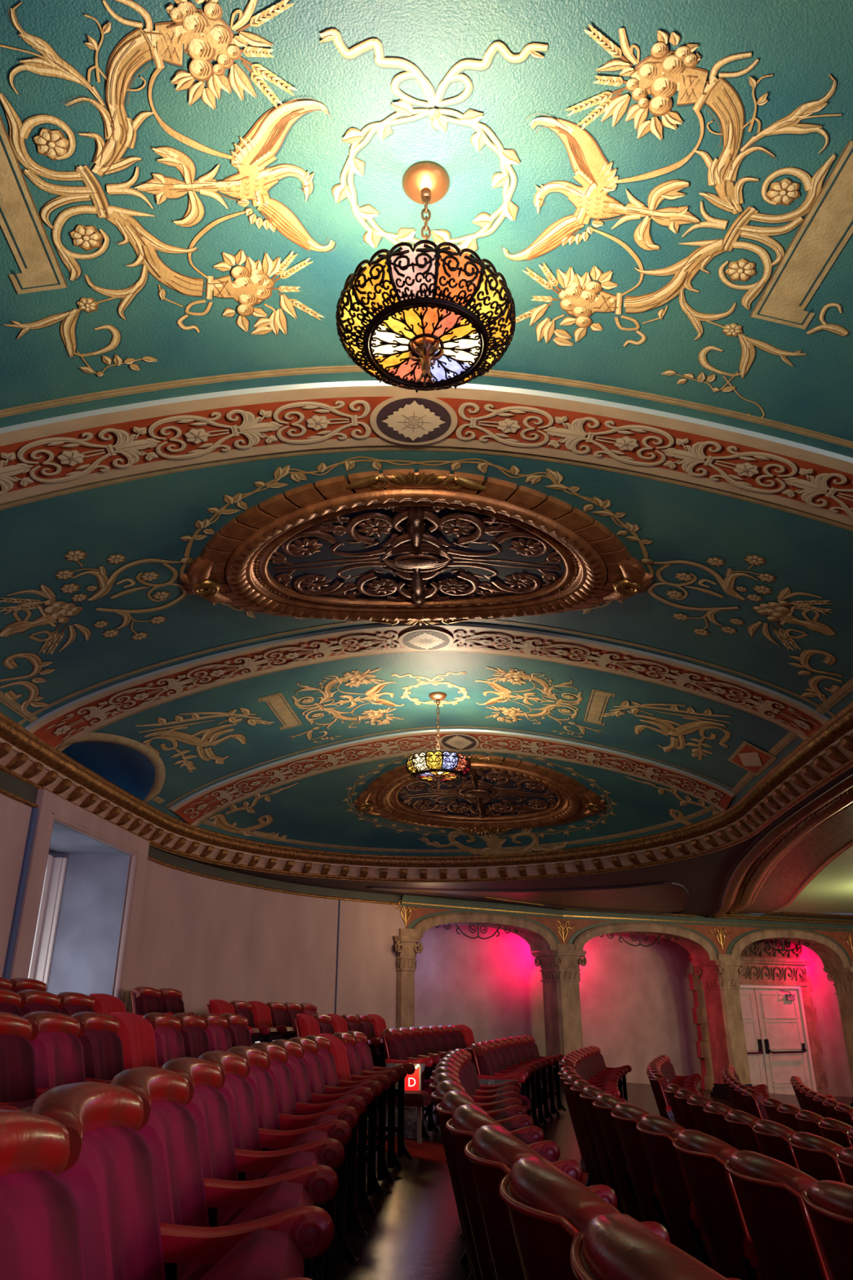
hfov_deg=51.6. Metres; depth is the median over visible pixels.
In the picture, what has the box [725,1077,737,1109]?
seat
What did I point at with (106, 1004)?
seat
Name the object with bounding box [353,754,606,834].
ceiling vent
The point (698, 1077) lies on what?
seat
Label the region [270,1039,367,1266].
seat
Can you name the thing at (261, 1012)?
seat
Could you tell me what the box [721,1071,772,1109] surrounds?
seat
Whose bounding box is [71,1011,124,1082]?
seat
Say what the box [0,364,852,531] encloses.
trim
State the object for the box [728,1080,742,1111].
seat
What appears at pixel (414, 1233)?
floor
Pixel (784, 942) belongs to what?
scrollwork
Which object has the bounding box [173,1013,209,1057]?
seat
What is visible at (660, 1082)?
seat
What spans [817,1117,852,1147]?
seat
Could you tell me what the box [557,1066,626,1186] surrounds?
seat
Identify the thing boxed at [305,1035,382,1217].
seat
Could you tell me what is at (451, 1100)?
seat
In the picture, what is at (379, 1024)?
seat
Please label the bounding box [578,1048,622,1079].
seat
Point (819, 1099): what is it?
seat
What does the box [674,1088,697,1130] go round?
seat
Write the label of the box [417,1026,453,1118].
seat
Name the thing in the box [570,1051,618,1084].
seat
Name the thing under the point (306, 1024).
seat
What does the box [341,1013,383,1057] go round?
seat
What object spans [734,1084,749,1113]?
seat
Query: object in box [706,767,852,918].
trim
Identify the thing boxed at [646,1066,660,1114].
seat
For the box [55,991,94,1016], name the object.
seat
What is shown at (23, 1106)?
seat
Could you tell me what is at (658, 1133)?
seat
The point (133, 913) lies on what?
wall
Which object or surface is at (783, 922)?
trim
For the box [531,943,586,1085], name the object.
stone column
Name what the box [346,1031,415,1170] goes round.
seat
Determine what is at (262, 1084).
seat
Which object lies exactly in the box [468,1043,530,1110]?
seat
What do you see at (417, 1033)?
seat
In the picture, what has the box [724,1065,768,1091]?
seat
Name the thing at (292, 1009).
seat
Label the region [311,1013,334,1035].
seat
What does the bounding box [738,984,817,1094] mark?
door
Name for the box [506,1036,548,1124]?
seat
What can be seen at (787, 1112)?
seat
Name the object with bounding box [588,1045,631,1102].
seat
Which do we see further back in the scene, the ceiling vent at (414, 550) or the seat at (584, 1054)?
the seat at (584, 1054)
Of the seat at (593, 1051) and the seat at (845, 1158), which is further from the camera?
the seat at (593, 1051)
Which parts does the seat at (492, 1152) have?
armrest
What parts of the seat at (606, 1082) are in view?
backrest, armrest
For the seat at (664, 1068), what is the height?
0.923 m
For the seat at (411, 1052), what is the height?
0.923 m
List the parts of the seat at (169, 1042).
backrest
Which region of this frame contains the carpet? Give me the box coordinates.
[357,1128,591,1186]
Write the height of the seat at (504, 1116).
0.923 m
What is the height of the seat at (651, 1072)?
0.923 m
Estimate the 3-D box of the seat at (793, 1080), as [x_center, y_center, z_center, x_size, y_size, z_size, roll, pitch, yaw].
[5.062,6.182,11.388,0.550,0.923,0.559,-8,-24,17]
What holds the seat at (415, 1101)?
on the carpet
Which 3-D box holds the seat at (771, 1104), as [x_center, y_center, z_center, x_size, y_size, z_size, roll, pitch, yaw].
[3.086,4.243,7.167,0.551,0.923,0.611,-3,-23,7]
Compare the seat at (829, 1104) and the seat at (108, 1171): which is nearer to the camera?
the seat at (108, 1171)
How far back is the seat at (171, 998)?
9.36 m
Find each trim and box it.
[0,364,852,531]
[0,701,852,882]
[17,618,835,751]
[149,766,852,915]
[165,725,736,826]
[400,894,852,932]
[688,939,828,1095]
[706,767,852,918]
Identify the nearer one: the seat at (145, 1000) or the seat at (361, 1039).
the seat at (361, 1039)
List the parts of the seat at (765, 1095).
armrest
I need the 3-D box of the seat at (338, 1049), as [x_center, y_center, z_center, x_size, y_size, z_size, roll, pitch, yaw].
[-0.487,3.115,5.845,0.550,0.923,0.559,-2,-23,4]
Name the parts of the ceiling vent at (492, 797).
frame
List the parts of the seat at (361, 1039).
backrest, armrest, armrest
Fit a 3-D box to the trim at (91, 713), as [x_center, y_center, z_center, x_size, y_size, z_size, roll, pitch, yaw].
[-0.028,0.380,7.414,6.422,0.912,0.821,-1,-23,2]
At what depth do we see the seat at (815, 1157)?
3.94 m
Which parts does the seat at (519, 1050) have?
backrest, armrest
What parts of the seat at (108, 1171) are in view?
backrest, seat, armrest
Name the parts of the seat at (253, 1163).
backrest, armrest, seat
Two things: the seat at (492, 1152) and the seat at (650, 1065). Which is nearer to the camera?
the seat at (492, 1152)
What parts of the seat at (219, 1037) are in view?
backrest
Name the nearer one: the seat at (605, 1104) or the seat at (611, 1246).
the seat at (611, 1246)
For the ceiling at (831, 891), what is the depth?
14.83 m
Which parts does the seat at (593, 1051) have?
backrest, armrest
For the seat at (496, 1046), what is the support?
on the floor
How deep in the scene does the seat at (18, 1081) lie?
3.23 m
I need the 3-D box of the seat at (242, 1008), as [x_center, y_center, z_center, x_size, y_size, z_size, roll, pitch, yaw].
[-1.789,4.176,9.001,0.550,0.923,0.559,-4,-23,9]
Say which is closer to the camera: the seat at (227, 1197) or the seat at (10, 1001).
the seat at (227, 1197)
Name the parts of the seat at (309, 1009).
backrest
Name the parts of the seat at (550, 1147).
seat, armrest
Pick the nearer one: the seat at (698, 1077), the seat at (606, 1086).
the seat at (606, 1086)
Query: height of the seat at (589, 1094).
0.923 m
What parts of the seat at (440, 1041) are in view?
backrest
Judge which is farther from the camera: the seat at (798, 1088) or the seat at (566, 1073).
the seat at (798, 1088)
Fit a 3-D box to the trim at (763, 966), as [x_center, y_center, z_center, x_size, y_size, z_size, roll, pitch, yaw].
[6.931,7.845,18.320,3.410,3.320,0.210,11,-26,-25]
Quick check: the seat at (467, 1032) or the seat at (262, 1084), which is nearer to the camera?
the seat at (262, 1084)
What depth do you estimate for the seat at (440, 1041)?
10.52 m
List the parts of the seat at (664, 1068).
backrest, armrest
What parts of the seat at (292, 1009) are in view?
backrest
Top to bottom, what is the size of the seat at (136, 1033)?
0.923 m
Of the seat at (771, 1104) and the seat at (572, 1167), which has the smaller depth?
the seat at (572, 1167)
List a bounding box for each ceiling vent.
[178,469,653,625]
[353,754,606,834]
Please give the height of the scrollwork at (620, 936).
0.283 m
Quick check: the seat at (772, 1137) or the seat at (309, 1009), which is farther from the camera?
the seat at (309, 1009)
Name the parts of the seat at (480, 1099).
backrest, armrest, seat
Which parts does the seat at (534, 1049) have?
backrest, armrest, armrest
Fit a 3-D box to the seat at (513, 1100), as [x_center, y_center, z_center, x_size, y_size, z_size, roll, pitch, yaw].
[0.363,3.249,5.828,0.550,0.923,0.559,-2,-23,4]
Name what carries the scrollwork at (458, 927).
attached to the wall at (637, 1002)
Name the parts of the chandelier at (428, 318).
lamp shade, chain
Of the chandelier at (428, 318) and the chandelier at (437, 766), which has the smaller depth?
the chandelier at (428, 318)
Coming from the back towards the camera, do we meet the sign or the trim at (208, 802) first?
the trim at (208, 802)
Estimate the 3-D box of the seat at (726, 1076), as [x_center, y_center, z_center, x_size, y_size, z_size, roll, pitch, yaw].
[3.716,5.463,10.033,0.550,0.923,0.559,-6,-24,14]
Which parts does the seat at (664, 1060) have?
backrest, armrest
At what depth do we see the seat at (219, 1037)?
6.14 m
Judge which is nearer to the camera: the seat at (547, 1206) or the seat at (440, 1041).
the seat at (547, 1206)
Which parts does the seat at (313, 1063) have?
backrest, armrest, seat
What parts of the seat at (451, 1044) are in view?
backrest, armrest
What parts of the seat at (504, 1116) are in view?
seat, armrest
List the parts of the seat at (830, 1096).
armrest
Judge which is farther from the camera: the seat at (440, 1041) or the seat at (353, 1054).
the seat at (440, 1041)
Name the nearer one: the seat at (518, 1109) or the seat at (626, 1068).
the seat at (518, 1109)
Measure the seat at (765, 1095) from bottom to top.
0.923 m
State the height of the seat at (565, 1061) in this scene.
0.923 m
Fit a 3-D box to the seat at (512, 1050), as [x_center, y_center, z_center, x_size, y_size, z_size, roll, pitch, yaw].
[1.103,5.110,10.198,0.550,0.923,0.559,-5,-24,13]
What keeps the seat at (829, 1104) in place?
on the floor
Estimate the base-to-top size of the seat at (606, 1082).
0.923 m
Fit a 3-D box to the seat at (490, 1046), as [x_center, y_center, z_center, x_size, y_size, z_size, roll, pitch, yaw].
[0.769,4.494,8.752,0.550,0.923,0.559,-4,-23,10]
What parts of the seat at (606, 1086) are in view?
backrest, armrest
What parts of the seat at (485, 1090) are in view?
backrest, armrest, armrest, seat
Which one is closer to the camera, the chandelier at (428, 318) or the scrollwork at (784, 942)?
the chandelier at (428, 318)
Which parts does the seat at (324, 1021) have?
backrest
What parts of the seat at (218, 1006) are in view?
backrest, armrest, seat, number plate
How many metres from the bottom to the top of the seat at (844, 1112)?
0.923 m
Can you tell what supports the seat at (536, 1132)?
on the floor
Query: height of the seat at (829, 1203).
0.923 m
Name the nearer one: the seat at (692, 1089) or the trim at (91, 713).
the trim at (91, 713)
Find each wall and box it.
[0,769,405,1028]
[408,897,852,1097]
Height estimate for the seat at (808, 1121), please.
0.923 m
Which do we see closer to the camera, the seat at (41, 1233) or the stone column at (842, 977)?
the seat at (41, 1233)
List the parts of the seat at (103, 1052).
armrest, backrest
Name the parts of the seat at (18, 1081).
armrest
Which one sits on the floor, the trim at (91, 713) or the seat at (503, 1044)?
the seat at (503, 1044)
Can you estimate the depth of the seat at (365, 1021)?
10.49 m
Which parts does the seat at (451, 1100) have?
armrest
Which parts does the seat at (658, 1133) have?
armrest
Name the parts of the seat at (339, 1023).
backrest, seat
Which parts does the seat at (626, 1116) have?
armrest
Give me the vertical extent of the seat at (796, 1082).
0.923 m
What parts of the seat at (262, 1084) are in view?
backrest, armrest, seat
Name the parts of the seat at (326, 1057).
backrest, armrest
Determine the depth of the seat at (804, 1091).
10.09 m
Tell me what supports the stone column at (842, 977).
on the floor
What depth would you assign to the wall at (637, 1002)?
16.79 m
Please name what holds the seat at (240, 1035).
on the floor
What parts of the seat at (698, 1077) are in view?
backrest, armrest, armrest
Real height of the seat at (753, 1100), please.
0.923 m
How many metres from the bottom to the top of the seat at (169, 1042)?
0.923 m
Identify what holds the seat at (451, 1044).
on the floor
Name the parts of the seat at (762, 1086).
backrest, armrest, armrest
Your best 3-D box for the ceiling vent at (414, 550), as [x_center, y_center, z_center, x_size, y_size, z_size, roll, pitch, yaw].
[-0.084,-0.468,6.183,2.683,0.317,2.496,18,-29,-35]
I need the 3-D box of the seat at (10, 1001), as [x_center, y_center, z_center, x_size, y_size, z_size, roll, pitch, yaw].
[-2.242,2.354,4.724,0.550,0.923,0.559,-1,-23,1]
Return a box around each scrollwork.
[435,923,523,939]
[600,932,678,946]
[755,938,814,951]
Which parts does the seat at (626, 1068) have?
backrest, armrest, armrest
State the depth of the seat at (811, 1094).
9.61 m
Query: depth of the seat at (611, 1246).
1.04 m
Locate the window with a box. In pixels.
[27,854,66,991]
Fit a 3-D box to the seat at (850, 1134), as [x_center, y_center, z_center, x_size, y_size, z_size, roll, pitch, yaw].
[2.870,3.398,5.184,0.550,0.923,0.559,-1,-23,3]
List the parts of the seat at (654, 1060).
backrest, armrest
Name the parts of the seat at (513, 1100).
backrest, armrest, seat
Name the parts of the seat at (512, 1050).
backrest, armrest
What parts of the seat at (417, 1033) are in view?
backrest, armrest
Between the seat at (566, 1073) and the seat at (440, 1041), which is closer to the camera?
the seat at (566, 1073)
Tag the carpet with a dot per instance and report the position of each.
(429, 1150)
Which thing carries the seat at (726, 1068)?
on the floor
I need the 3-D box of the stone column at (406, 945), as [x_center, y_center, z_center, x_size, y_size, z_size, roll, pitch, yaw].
[-0.363,5.562,13.657,0.492,2.063,0.492,11,-26,-25]
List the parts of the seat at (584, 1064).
backrest, armrest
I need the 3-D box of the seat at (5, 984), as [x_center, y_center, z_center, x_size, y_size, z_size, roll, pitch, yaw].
[-2.982,2.829,6.153,0.550,0.923,0.559,-2,-23,4]
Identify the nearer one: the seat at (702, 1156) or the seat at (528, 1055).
the seat at (702, 1156)
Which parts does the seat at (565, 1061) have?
panel, seat, armrest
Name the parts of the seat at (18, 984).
backrest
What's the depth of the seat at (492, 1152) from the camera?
1.91 m
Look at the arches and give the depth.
16.54 m
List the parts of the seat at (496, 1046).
backrest, armrest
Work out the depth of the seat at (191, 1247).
1.90 m
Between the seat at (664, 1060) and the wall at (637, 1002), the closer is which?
the seat at (664, 1060)
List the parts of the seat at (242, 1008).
backrest, armrest, seat, number plate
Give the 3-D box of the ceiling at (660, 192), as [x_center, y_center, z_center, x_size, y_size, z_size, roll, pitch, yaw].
[0.414,-1.291,3.423,7.523,0.966,20.760,2,-23,-5]
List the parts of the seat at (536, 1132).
seat, armrest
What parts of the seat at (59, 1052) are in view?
backrest, armrest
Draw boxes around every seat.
[0,977,12,990]
[0,988,22,1017]
[0,1011,37,1106]
[0,1100,35,1112]
[0,1109,85,1279]
[9,977,46,992]
[16,989,61,1016]
[22,1011,111,1097]
[28,1081,312,1279]
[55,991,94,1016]
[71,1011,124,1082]
[88,993,125,1015]
[109,1012,157,1069]
[109,1066,333,1279]
[130,986,174,1017]
[142,1012,185,1067]
[157,987,199,1015]
[160,1057,338,1226]
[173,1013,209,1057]
[198,1013,231,1051]
[198,1050,345,1279]
[206,999,264,1044]
[221,1013,252,1047]
[226,1045,351,1279]
[229,1000,281,1042]
[248,1000,295,1039]
[250,1042,359,1279]
[266,1001,297,1039]
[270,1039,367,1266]
[283,1002,302,1026]
[288,1036,374,1239]
[293,1013,319,1037]
[298,1003,317,1016]
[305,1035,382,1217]
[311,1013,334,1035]
[318,1033,391,1198]
[326,1013,373,1048]
[333,1031,399,1183]
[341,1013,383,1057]
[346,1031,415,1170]
[355,1013,385,1066]
[367,1013,386,1066]
[381,1027,433,1143]
[395,1027,442,1133]
[405,1026,448,1124]
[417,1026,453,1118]
[427,1026,447,1113]
[429,1066,544,1279]
[429,1072,559,1161]
[431,1061,533,1262]
[431,1080,583,1278]
[435,1057,527,1237]
[435,1090,617,1279]
[437,1025,471,1052]
[443,1053,523,1111]
[445,1104,671,1279]
[448,1025,472,1062]
[448,1051,520,1102]
[453,1048,521,1096]
[457,1024,475,1048]
[464,1124,740,1279]
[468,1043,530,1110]
[478,1041,528,1094]
[485,1040,533,1095]
[493,1039,537,1116]
[499,1037,542,1129]
[499,1155,621,1279]
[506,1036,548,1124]
[514,1035,554,1119]
[521,1035,566,1115]
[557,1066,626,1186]
[559,1057,620,1171]
[560,1070,589,1173]
[563,1055,618,1161]
[564,1074,597,1185]
[566,1053,617,1087]
[569,1213,728,1279]
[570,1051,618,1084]
[570,1079,605,1185]
[573,1049,620,1081]
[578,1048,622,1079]
[579,1085,625,1213]
[583,1047,624,1088]
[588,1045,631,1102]
[592,1093,643,1222]
[610,1102,673,1244]
[636,1113,714,1270]
[646,1064,701,1095]
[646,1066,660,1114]
[647,1062,698,1091]
[647,1069,662,1116]
[648,1059,697,1088]
[649,1072,675,1122]
[652,1057,697,1086]
[655,1056,697,1084]
[658,1054,701,1082]
[664,1083,685,1128]
[672,1128,764,1279]
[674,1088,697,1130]
[687,1094,713,1136]
[703,1101,736,1148]
[721,1066,768,1093]
[721,1069,770,1097]
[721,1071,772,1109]
[723,1074,764,1109]
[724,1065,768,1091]
[724,1109,762,1154]
[724,1150,833,1279]
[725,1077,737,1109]
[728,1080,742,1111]
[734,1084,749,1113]
[741,1088,768,1119]
[751,1119,799,1169]
[762,1097,782,1124]
[777,1102,801,1132]
[787,1131,846,1183]
[789,1075,836,1101]
[790,1078,802,1110]
[792,1080,804,1109]
[795,1083,807,1110]
[795,1109,823,1137]
[800,1086,813,1111]
[801,1180,852,1279]
[805,1089,819,1115]
[813,1093,829,1117]
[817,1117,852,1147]
[822,1097,839,1120]
[834,1102,852,1126]
[835,1146,852,1186]
[846,1127,852,1146]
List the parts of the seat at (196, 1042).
backrest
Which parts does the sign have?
sign frame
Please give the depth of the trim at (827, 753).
10.36 m
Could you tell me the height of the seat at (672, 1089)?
0.923 m
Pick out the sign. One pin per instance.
(412, 1082)
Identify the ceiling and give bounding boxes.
[0,0,852,856]
[758,846,852,919]
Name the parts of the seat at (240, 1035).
backrest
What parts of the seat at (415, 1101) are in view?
backrest, panel, folding seat, armrest, folding seat leg, seat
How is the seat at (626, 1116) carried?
on the floor
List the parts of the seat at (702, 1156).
armrest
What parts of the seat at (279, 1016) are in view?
backrest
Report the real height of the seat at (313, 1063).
0.923 m
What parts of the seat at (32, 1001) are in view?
backrest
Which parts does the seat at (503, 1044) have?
backrest, armrest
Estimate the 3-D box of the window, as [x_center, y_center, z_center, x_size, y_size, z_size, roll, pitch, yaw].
[-3.953,3.203,8.160,0.195,2.600,1.715,0,-23,0]
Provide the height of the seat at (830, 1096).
0.923 m
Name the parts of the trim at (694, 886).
soffit panel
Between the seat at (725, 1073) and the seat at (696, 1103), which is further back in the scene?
the seat at (725, 1073)
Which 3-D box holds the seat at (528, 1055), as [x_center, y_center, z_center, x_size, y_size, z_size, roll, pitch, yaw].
[1.373,5.516,11.152,0.550,0.923,0.559,-6,-24,14]
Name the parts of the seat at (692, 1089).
armrest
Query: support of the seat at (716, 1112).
on the floor
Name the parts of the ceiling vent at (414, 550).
frame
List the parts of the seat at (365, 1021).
backrest, seat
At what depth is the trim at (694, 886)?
13.24 m
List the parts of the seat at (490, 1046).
backrest, armrest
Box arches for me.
[393,900,852,968]
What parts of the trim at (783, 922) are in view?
gilt rail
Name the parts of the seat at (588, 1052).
backrest, armrest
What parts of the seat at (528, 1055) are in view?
backrest, armrest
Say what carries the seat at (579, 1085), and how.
on the floor
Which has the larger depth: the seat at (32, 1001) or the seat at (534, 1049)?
the seat at (534, 1049)
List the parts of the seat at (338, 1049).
backrest, armrest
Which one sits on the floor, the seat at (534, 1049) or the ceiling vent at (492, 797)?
the seat at (534, 1049)
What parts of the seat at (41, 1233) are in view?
backrest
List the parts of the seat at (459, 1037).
backrest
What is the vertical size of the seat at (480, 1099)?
0.923 m
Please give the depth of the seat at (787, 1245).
2.41 m
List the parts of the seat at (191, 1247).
backrest, armrest, seat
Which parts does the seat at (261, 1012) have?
backrest, armrest, seat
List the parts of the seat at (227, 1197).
backrest, seat, armrest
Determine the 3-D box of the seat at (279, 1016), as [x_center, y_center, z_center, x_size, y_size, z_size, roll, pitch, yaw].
[-1.590,4.588,9.969,0.550,0.923,0.559,-5,-24,11]
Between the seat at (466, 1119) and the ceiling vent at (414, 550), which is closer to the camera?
the seat at (466, 1119)
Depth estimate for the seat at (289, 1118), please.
3.73 m
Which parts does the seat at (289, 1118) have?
backrest, armrest, seat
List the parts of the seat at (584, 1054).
backrest, armrest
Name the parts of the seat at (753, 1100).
backrest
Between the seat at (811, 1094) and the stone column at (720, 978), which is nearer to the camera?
the seat at (811, 1094)
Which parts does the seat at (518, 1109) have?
backrest, seat, armrest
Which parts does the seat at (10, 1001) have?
backrest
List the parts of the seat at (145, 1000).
backrest, armrest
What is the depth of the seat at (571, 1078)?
5.86 m
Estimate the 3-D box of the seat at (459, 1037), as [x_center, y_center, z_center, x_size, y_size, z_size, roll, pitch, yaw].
[0.516,5.425,11.271,0.550,0.923,0.559,-6,-24,14]
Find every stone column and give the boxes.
[392,928,423,1027]
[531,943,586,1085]
[690,954,752,1101]
[822,961,852,1106]
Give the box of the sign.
[404,1064,421,1090]
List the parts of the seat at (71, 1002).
backrest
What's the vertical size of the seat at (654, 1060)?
0.923 m
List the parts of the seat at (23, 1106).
armrest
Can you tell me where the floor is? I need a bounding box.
[334,1081,852,1279]
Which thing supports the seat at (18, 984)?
on the floor
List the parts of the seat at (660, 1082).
backrest, armrest, panel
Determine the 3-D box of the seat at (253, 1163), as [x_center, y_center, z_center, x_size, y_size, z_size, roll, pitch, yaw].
[-0.538,1.856,2.889,0.550,0.923,0.559,1,-23,-2]
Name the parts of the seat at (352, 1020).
backrest, armrest, seat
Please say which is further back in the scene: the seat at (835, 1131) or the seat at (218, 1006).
the seat at (218, 1006)
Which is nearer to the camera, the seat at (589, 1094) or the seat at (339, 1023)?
the seat at (589, 1094)
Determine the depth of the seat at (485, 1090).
7.04 m
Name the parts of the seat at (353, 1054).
backrest, armrest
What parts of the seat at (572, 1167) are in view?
seat, armrest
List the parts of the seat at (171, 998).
backrest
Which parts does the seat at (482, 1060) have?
backrest, panel, armrest, seat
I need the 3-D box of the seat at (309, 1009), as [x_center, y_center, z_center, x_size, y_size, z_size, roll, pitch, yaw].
[-1.348,5.008,10.955,0.551,0.923,0.611,-5,-24,13]
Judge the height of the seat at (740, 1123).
0.923 m
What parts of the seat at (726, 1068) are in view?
armrest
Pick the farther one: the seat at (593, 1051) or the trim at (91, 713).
the seat at (593, 1051)
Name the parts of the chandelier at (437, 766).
lamp shade, chain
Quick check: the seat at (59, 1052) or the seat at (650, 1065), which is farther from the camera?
the seat at (650, 1065)
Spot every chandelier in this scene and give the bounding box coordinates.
[335,160,515,393]
[405,691,471,792]
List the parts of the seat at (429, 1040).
backrest, armrest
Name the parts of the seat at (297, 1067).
backrest, armrest, seat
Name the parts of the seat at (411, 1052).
backrest, armrest, seat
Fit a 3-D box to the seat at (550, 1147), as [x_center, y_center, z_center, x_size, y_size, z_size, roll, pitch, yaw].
[0.286,2.410,3.858,0.550,0.923,0.559,0,-23,0]

